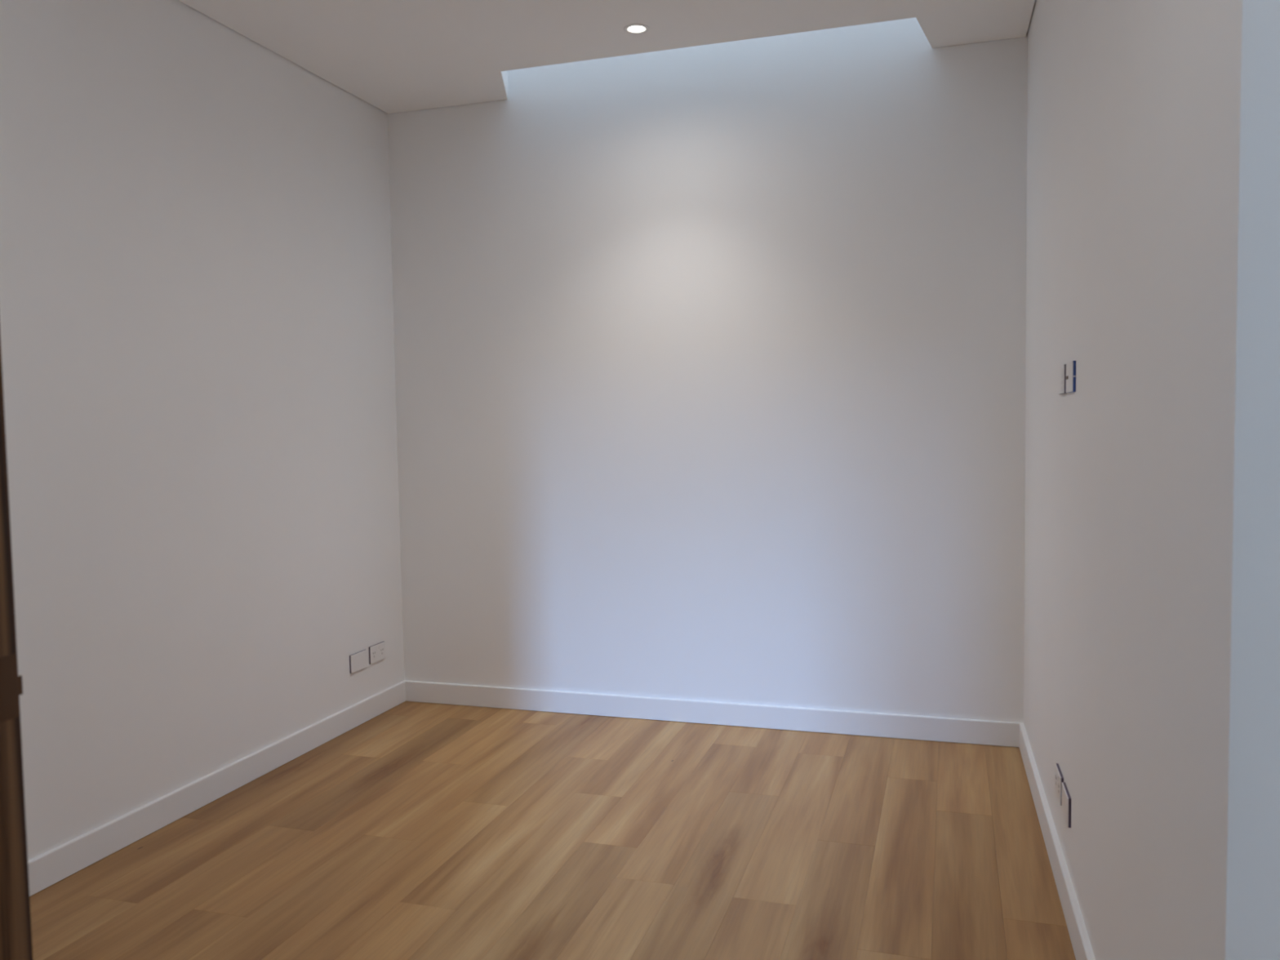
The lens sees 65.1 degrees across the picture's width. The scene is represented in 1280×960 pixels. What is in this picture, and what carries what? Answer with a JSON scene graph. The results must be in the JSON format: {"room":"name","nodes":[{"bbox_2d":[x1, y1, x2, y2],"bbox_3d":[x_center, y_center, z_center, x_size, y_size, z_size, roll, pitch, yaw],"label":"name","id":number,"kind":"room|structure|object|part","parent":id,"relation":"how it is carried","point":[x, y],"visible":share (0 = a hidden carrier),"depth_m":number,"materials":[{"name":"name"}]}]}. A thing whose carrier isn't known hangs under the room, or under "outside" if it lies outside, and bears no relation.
{"room":"empty room","nodes":[
{"label":"empty room","id":0,"kind":"room"},
{"bbox_2d":[0,0,404,861],"bbox_3d":[-1.647,-0.182,2.875,0.140,2.760,3.360,0,3,17],"label":"wall","id":1,"kind":"structure","parent":0,"point":[197,331],"depth_m":3.21,"materials":[{"name":"paint"}]},
{"bbox_2d":[27,680,405,896],"bbox_3d":[-1.535,1.045,2.985,0.012,0.091,3.230,0,3,17],"label":"baseboard","id":2,"kind":"structure","parent":1,"relation":"attached to","point":[51,867],"depth_m":3.25,"materials":[{"name":"wood"}]},
{"bbox_2d":[349,648,367,673],"bbox_3d":[-1.170,0.753,4.165,0.008,0.074,0.116,0,3,17],"label":"wall plate","id":3,"kind":"object","parent":1,"relation":"attached to","point":[358,660],"visible":1,"depth_m":4.16,"materials":[{"name":"grey plastic"}]},
{"bbox_2d":[368,641,385,664],"bbox_3d":[-1.127,0.741,4.302,0.010,0.074,0.116,0,3,17],"label":"power outlet","id":4,"kind":"object","parent":1,"relation":"attached to","point":[377,651],"visible":1,"depth_m":4.29,"materials":[{"name":"grey plastic"}]},
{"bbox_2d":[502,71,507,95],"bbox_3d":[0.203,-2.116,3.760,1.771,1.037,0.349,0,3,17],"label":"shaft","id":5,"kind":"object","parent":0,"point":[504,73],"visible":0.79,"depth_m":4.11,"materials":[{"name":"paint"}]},
{"bbox_2d":[29,701,1075,959],"bbox_3d":[0.157,1.288,-0.037,5.235,0.100,8.220,0,3,17],"label":"floor","id":6,"kind":"structure","parent":0,"point":[419,830],"depth_m":2.86,"materials":[{"name":"brown wood"}]},
{"bbox_2d":[177,0,1035,113],"bbox_3d":[0.568,-1.506,2.176,4.486,0.013,3.219,0,3,17],"label":"ceiling","id":7,"kind":"structure","parent":0,"point":[394,56],"depth_m":3.46,"materials":[{"name":"paint"}]},
{"bbox_2d":[623,23,649,34],"bbox_3d":[-0.012,-1.585,3.471,0.091,0.048,0.091,0,3,17],"label":"recessed light","id":8,"kind":"object","parent":7,"relation":"in","point":[633,28],"visible":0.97,"depth_m":3.48,"materials":[{"name":"ceramic"}]},
{"bbox_2d":[387,17,1027,722],"bbox_3d":[0.248,-0.777,4.086,3.040,3.750,0.140,0,3,17],"label":"wall","id":9,"kind":"structure","parent":0,"point":[710,359],"depth_m":4.00,"materials":[{"name":"paint"}]},
{"bbox_2d":[404,680,1020,747],"bbox_3d":[0.184,0.952,4.133,2.593,0.091,0.012,0,3,17],"label":"baseboard","id":10,"kind":"structure","parent":9,"relation":"attached to","point":[988,732],"depth_m":4.07,"materials":[{"name":"wood"}]},
{"bbox_2d":[1026,0,1035,31],"bbox_3d":[0.566,-1.568,2.171,4.780,0.103,3.230,0,3,17],"label":"ceiling trim","id":11,"kind":"structure","parent":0,"point":[1035,0],"depth_m":3.46,"materials":[{"name":"paint"}]},
{"bbox_2d":[1023,0,1279,959],"bbox_3d":[1.924,-0.197,2.139,1.883,2.760,2.650,0,3,17],"label":"wall","id":12,"kind":"structure","parent":0,"point":[1152,645],"depth_m":1.50,"materials":[{"name":"paint"}]},
{"bbox_2d":[1019,722,1095,959],"bbox_3d":[1.059,1.032,2.483,0.016,0.091,2.651,0,3,16],"label":"baseboard","id":13,"kind":"structure","parent":12,"relation":"attached to","point":[1081,944],"depth_m":2.64,"materials":[{"name":"wood"}]},
{"bbox_2d":[1054,763,1063,805],"bbox_3d":[1.118,0.811,2.674,0.010,0.074,0.116,0,3,16],"label":"power outlet","id":14,"kind":"object","parent":12,"relation":"attached to","point":[1059,779],"visible":0.96,"depth_m":2.66,"materials":[{"name":"grey plastic"}]},
{"bbox_2d":[1057,364,1066,394],"bbox_3d":[1.101,-0.262,2.612,0.010,0.074,0.116,0,3,16],"label":"light switch","id":15,"kind":"object","parent":12,"relation":"attached to","point":[1061,369],"visible":0.98,"depth_m":2.58,"materials":[{"name":"grey plastic"}]},
{"bbox_2d":[1061,782,1071,827],"bbox_3d":[1.077,0.820,2.533,0.009,0.074,0.116,0,3,16],"label":"wall plate","id":16,"kind":"object","parent":12,"relation":"attached to","point":[1066,798],"visible":1,"depth_m":2.51,"materials":[{"name":"grey plastic"}]},
{"bbox_2d":[1065,360,1075,392],"bbox_3d":[1.055,-0.252,2.457,0.010,0.074,0.117,0,3,16],"label":"light switch","id":17,"kind":"object","parent":12,"relation":"attached to","point":[1070,377],"visible":1,"depth_m":2.42,"materials":[{"name":"white plastic"}]},
{"bbox_3d":[0.072,-1.350,0.576,4.500,5.300,0.130,0,3,17],"label":"doorway","id":18,"kind":"structure","parent":0,"visible":0},
{"bbox_2d":[0,334,32,959],"bbox_3d":[-0.081,0.086,0.703,1.242,2.224,0.152,0,3,17],"label":"door","id":19,"kind":"structure","parent":18,"relation":"attached to","point":[15,933],"depth_m":0.93,"materials":[{"name":"brown wood"}]},
{"bbox_3d":[-0.589,0.193,0.927,0.002,0.060,0.028,0,3,17],"label":"strike plate","id":20,"kind":"part","parent":19,"relation":"part of","materials":[{"name":"brown metal"}]}
]}

